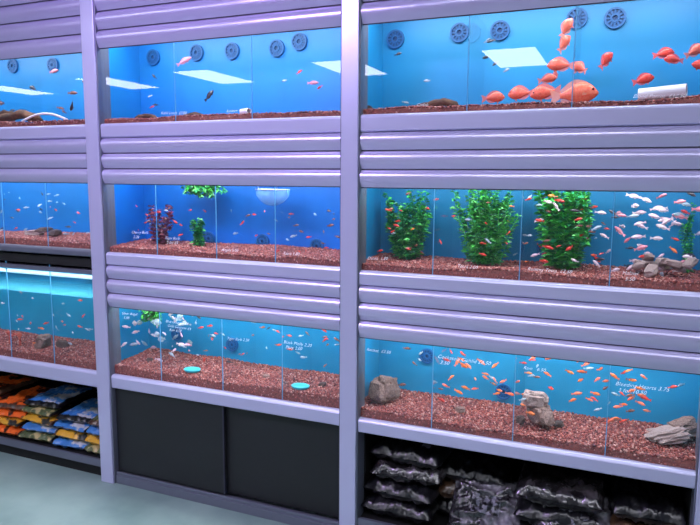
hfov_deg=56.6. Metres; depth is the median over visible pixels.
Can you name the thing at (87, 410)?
bag
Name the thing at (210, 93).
fish
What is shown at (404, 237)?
plant
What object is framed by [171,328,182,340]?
vent grille
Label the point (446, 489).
bag
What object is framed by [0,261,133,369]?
fish tank
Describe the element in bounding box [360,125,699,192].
slatted panel
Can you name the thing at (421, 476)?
bag
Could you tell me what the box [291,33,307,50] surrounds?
vent grille
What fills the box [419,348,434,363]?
vent grille
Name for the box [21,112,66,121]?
arch
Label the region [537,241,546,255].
vent grille
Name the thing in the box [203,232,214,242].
vent grille
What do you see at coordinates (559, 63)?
fish
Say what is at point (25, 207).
school
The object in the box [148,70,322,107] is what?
school
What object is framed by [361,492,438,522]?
bag
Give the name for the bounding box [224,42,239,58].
vent grille
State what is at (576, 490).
bag
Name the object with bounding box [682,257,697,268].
rock
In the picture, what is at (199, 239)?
plant
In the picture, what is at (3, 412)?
bag
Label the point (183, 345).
school
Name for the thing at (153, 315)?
plant
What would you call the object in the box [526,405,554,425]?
rock
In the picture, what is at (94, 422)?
bag
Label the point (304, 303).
slatted panel
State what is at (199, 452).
storage cabinet
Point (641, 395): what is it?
school
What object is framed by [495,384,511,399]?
vent grille
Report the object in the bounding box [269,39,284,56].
vent grille
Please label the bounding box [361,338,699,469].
fish tank
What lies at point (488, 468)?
bag
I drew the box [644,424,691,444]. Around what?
rock
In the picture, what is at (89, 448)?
bag
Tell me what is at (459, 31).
vent grille
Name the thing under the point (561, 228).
plant
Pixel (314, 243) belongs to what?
vent grille
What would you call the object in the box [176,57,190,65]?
fish
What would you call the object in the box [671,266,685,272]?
rock
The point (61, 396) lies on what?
bag
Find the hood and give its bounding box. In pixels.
[0,261,120,268]
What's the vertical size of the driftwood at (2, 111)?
0.085 m
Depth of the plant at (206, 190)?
3.17 m
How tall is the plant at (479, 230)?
0.341 m
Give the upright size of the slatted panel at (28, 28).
0.610 m
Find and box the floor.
[0,452,338,524]
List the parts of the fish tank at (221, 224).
panel, panel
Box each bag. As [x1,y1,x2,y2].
[0,374,39,395]
[0,384,37,399]
[0,385,50,410]
[0,407,28,418]
[0,417,28,426]
[0,424,25,435]
[17,430,58,442]
[20,396,92,417]
[20,421,62,433]
[21,413,58,426]
[23,384,96,408]
[51,437,89,449]
[52,420,90,432]
[53,428,90,441]
[55,397,97,423]
[83,443,99,453]
[84,434,99,444]
[86,425,98,435]
[87,415,98,426]
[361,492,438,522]
[363,474,440,505]
[370,436,454,469]
[370,458,445,485]
[438,495,451,514]
[439,470,513,498]
[443,448,514,485]
[448,476,519,524]
[513,496,596,524]
[514,460,606,514]
[531,495,611,524]
[610,475,686,524]
[610,513,660,524]
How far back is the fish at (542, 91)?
2.51 m
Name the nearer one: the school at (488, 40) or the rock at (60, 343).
the school at (488, 40)
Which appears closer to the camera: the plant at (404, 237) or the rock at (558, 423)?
the rock at (558, 423)
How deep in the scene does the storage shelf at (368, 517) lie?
2.88 m
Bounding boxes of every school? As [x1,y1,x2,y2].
[0,192,88,235]
[1,291,92,344]
[10,81,82,112]
[121,313,196,361]
[132,314,192,344]
[133,205,339,252]
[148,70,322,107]
[188,316,339,379]
[377,192,608,264]
[390,347,684,421]
[395,38,508,103]
[442,351,650,423]
[531,200,610,267]
[535,193,695,266]
[611,193,699,276]
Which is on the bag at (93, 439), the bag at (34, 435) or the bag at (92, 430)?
the bag at (92, 430)
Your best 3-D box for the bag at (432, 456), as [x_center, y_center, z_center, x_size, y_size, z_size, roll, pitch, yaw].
[0.304,0.821,2.943,0.323,0.116,0.350,4,8,26]
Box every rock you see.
[24,229,44,234]
[34,227,52,231]
[34,334,51,348]
[48,229,61,235]
[56,340,69,347]
[318,382,325,386]
[368,375,399,402]
[455,406,465,412]
[516,415,524,423]
[521,389,548,407]
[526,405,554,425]
[553,420,563,426]
[631,261,648,269]
[641,253,654,260]
[644,264,658,276]
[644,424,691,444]
[655,258,669,264]
[657,259,671,270]
[664,260,682,267]
[666,416,696,437]
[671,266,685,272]
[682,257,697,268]
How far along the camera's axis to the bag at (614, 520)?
2.51 m
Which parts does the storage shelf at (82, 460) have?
rail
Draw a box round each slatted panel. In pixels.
[0,0,81,59]
[0,138,87,183]
[94,0,340,48]
[101,133,339,186]
[106,265,339,331]
[358,285,699,374]
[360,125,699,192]
[361,0,636,24]
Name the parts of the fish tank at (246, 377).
panel, panel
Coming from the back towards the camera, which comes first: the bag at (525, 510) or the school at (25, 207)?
the school at (25, 207)
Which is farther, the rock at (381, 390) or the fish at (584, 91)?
the rock at (381, 390)
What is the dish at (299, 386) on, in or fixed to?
on the fish tank at (246, 377)
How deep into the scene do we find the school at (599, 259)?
2.47 m
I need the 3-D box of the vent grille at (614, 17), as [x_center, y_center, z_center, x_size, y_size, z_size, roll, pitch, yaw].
[1.024,-0.945,2.511,0.080,0.080,0.012,4,8,23]
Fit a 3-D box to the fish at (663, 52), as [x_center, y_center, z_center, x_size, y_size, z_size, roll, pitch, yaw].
[1.145,-0.766,2.378,0.076,0.043,0.024,4,8,24]
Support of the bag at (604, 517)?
on the bag
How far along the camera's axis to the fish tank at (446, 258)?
2.62 m
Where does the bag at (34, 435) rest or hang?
on the storage shelf at (82, 460)
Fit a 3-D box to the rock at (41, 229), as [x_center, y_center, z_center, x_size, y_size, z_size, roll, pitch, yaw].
[-1.676,-0.181,3.563,0.055,0.025,0.099,3,8,20]
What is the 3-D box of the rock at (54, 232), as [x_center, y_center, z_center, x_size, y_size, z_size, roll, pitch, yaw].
[-1.603,-0.162,3.533,0.056,0.039,0.080,2,8,9]
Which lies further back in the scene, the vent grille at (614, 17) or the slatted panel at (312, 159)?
the slatted panel at (312, 159)
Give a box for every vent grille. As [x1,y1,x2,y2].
[7,59,18,72]
[47,58,58,70]
[146,49,159,65]
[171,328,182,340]
[189,44,203,60]
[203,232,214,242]
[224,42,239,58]
[226,338,237,351]
[256,234,268,244]
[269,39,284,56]
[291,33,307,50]
[310,239,323,248]
[386,29,404,48]
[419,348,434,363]
[450,22,468,42]
[490,20,509,40]
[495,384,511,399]
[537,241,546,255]
[566,8,587,28]
[604,7,625,28]
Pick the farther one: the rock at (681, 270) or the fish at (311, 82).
the fish at (311, 82)
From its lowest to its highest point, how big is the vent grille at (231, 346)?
0.070 m
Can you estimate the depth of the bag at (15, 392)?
3.93 m
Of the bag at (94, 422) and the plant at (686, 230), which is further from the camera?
the bag at (94, 422)
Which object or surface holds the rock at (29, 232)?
on the fish tank at (75, 197)
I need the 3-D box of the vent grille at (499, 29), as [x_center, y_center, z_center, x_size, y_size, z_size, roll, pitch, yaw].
[0.619,-0.958,2.683,0.080,0.080,0.012,4,8,23]
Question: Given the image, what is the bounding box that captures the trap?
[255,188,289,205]
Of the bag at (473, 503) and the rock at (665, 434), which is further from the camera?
the bag at (473, 503)
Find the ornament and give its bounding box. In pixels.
[6,331,21,345]
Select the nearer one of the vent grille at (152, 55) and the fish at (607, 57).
the fish at (607, 57)
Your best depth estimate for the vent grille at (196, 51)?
3.26 m
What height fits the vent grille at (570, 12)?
0.080 m
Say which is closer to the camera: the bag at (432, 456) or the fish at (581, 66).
the fish at (581, 66)
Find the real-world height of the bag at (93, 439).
0.070 m
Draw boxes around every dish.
[184,367,200,372]
[291,383,309,389]
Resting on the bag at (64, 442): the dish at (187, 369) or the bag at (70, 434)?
the bag at (70, 434)
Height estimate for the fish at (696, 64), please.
0.044 m
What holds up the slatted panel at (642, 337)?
attached to the shelving unit at (352, 122)
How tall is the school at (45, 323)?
0.244 m
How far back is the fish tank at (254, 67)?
3.19 m
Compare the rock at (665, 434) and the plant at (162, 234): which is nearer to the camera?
the rock at (665, 434)
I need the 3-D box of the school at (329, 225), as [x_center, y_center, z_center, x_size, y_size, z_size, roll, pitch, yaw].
[-0.546,-0.166,3.118,1.251,0.202,0.239,4,8,23]
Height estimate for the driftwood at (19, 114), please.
0.083 m
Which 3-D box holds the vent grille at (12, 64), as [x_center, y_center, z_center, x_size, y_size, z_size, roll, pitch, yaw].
[-1.950,-1.136,3.757,0.080,0.080,0.012,4,8,23]
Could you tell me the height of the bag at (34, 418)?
0.070 m
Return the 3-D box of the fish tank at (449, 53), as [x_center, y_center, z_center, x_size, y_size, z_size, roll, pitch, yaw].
[0.707,-0.800,2.510,1.357,0.538,0.317,4,8,23]
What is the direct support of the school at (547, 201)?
in the fish tank at (446, 258)
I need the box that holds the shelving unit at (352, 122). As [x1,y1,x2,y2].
[0,0,699,524]
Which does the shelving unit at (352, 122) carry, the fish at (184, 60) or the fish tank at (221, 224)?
the fish tank at (221, 224)
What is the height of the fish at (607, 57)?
0.071 m
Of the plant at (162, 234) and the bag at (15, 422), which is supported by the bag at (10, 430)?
the bag at (15, 422)
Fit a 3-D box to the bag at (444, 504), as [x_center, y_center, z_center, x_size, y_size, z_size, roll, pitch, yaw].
[0.569,1.065,2.939,0.306,0.118,0.327,4,8,28]
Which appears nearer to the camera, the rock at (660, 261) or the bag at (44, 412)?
the rock at (660, 261)
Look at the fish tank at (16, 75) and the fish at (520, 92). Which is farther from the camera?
the fish tank at (16, 75)
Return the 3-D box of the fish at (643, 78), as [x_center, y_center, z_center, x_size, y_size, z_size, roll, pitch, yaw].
[1.070,-0.668,2.375,0.079,0.050,0.026,-1,8,-9]
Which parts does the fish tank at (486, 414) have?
panel, panel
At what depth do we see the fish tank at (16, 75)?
3.68 m
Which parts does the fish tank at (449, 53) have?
panel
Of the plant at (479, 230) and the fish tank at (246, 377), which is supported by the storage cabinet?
the fish tank at (246, 377)
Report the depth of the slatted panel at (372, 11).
2.45 m
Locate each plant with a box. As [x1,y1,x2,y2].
[138,310,161,325]
[146,204,173,243]
[180,185,227,198]
[189,217,206,245]
[382,190,432,259]
[450,190,522,264]
[532,191,594,269]
[678,202,695,272]
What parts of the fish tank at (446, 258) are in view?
panel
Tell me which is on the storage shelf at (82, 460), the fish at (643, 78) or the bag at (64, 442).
the bag at (64, 442)
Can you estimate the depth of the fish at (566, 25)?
2.39 m
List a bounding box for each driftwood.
[0,109,42,121]
[0,110,12,113]
[134,113,156,117]
[184,112,203,114]
[415,98,458,106]
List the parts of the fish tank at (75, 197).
panel, tank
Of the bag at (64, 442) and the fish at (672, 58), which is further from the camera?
the bag at (64, 442)
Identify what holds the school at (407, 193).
in the fish tank at (446, 258)
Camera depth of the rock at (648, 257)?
2.44 m
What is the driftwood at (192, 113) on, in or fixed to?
on the fish tank at (254, 67)
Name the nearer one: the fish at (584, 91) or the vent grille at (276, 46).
the fish at (584, 91)
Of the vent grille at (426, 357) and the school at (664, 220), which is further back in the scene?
the vent grille at (426, 357)
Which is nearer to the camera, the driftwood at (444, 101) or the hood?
the driftwood at (444, 101)
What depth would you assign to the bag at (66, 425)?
3.55 m
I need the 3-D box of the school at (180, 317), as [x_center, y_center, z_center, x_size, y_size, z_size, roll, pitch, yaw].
[-0.987,0.350,3.398,0.261,0.183,0.220,6,9,38]
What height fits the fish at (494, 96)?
0.052 m
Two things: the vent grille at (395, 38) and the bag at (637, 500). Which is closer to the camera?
the bag at (637, 500)
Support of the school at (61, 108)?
in the fish tank at (16, 75)
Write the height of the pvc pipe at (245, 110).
0.028 m
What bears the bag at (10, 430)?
on the storage shelf at (82, 460)
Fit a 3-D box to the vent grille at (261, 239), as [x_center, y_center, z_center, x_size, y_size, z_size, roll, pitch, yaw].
[-0.436,-0.106,3.243,0.070,0.070,0.012,4,8,23]
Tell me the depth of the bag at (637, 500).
2.48 m
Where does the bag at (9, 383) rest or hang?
on the bag at (15, 392)
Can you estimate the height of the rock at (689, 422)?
0.081 m
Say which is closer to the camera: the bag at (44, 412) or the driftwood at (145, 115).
the driftwood at (145, 115)
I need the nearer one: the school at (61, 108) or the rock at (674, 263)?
the rock at (674, 263)
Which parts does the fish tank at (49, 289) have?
panel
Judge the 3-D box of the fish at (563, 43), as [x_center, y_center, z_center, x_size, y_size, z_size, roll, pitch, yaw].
[0.801,-0.815,2.432,0.027,0.075,0.065,7,10,43]
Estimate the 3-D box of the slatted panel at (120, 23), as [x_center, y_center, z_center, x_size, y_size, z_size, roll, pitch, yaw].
[-0.617,-1.282,2.823,1.272,0.600,0.020,4,8,23]
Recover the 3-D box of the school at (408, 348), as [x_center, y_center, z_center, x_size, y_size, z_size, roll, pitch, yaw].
[0.711,0.505,2.669,1.166,0.236,0.260,4,8,23]
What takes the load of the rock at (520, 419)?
in the fish tank at (486, 414)
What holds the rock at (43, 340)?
in the fish tank at (49, 289)
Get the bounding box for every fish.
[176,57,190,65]
[204,90,213,101]
[307,81,318,84]
[481,90,504,103]
[508,85,534,100]
[530,83,560,100]
[537,73,556,83]
[547,56,572,72]
[550,79,598,102]
[557,35,570,53]
[558,18,572,38]
[578,61,587,73]
[598,52,612,70]
[631,73,653,85]
[652,47,673,58]
[664,54,683,64]
[684,43,699,59]
[691,59,699,69]
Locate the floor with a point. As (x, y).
(32, 492)
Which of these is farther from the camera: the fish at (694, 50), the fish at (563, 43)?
the fish at (563, 43)
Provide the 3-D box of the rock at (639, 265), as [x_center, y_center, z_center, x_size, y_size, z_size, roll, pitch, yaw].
[1.088,0.012,2.440,0.041,0.042,0.060,-3,8,-26]
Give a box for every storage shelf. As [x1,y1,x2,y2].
[0,371,100,474]
[357,433,691,524]
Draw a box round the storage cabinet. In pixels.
[115,388,338,524]
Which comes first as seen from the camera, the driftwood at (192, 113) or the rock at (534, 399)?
the rock at (534, 399)
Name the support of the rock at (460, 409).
in the fish tank at (486, 414)
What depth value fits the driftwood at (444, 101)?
2.62 m
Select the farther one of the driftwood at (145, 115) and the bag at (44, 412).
the bag at (44, 412)
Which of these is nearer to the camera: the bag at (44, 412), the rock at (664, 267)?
the rock at (664, 267)
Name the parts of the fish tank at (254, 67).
panel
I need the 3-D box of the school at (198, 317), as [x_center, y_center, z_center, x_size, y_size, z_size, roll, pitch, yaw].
[-0.408,0.399,3.136,0.942,0.257,0.246,4,8,23]
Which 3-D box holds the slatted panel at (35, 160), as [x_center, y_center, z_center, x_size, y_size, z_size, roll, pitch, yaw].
[-1.878,-0.538,3.457,1.271,0.222,0.020,4,8,23]
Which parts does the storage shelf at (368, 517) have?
rail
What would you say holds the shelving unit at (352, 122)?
on the floor
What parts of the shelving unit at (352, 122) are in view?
sill, sill, rail, sill, post, sill, sill, sill, post, sill, sill, sill, post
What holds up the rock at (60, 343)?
in the fish tank at (49, 289)
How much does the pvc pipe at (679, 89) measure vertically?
0.050 m
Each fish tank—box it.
[0,53,84,126]
[0,182,90,258]
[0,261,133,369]
[104,27,340,123]
[110,184,339,266]
[115,308,339,407]
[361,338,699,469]
[362,188,699,291]
[363,0,699,113]
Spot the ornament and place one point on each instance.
(19, 335)
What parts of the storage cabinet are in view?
sliding door, rail, sliding door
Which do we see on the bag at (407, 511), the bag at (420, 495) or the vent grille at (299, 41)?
the bag at (420, 495)
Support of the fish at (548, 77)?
in the fish tank at (449, 53)
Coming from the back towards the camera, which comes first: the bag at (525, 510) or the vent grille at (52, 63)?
the vent grille at (52, 63)
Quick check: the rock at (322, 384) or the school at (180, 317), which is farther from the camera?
the school at (180, 317)
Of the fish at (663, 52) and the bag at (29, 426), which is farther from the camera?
the bag at (29, 426)
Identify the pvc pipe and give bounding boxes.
[239,108,251,113]
[638,84,687,99]
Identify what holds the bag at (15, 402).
on the bag at (3, 412)
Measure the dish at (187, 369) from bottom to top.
0.012 m
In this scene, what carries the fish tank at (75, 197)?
in the shelving unit at (352, 122)
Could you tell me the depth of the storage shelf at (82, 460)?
3.61 m

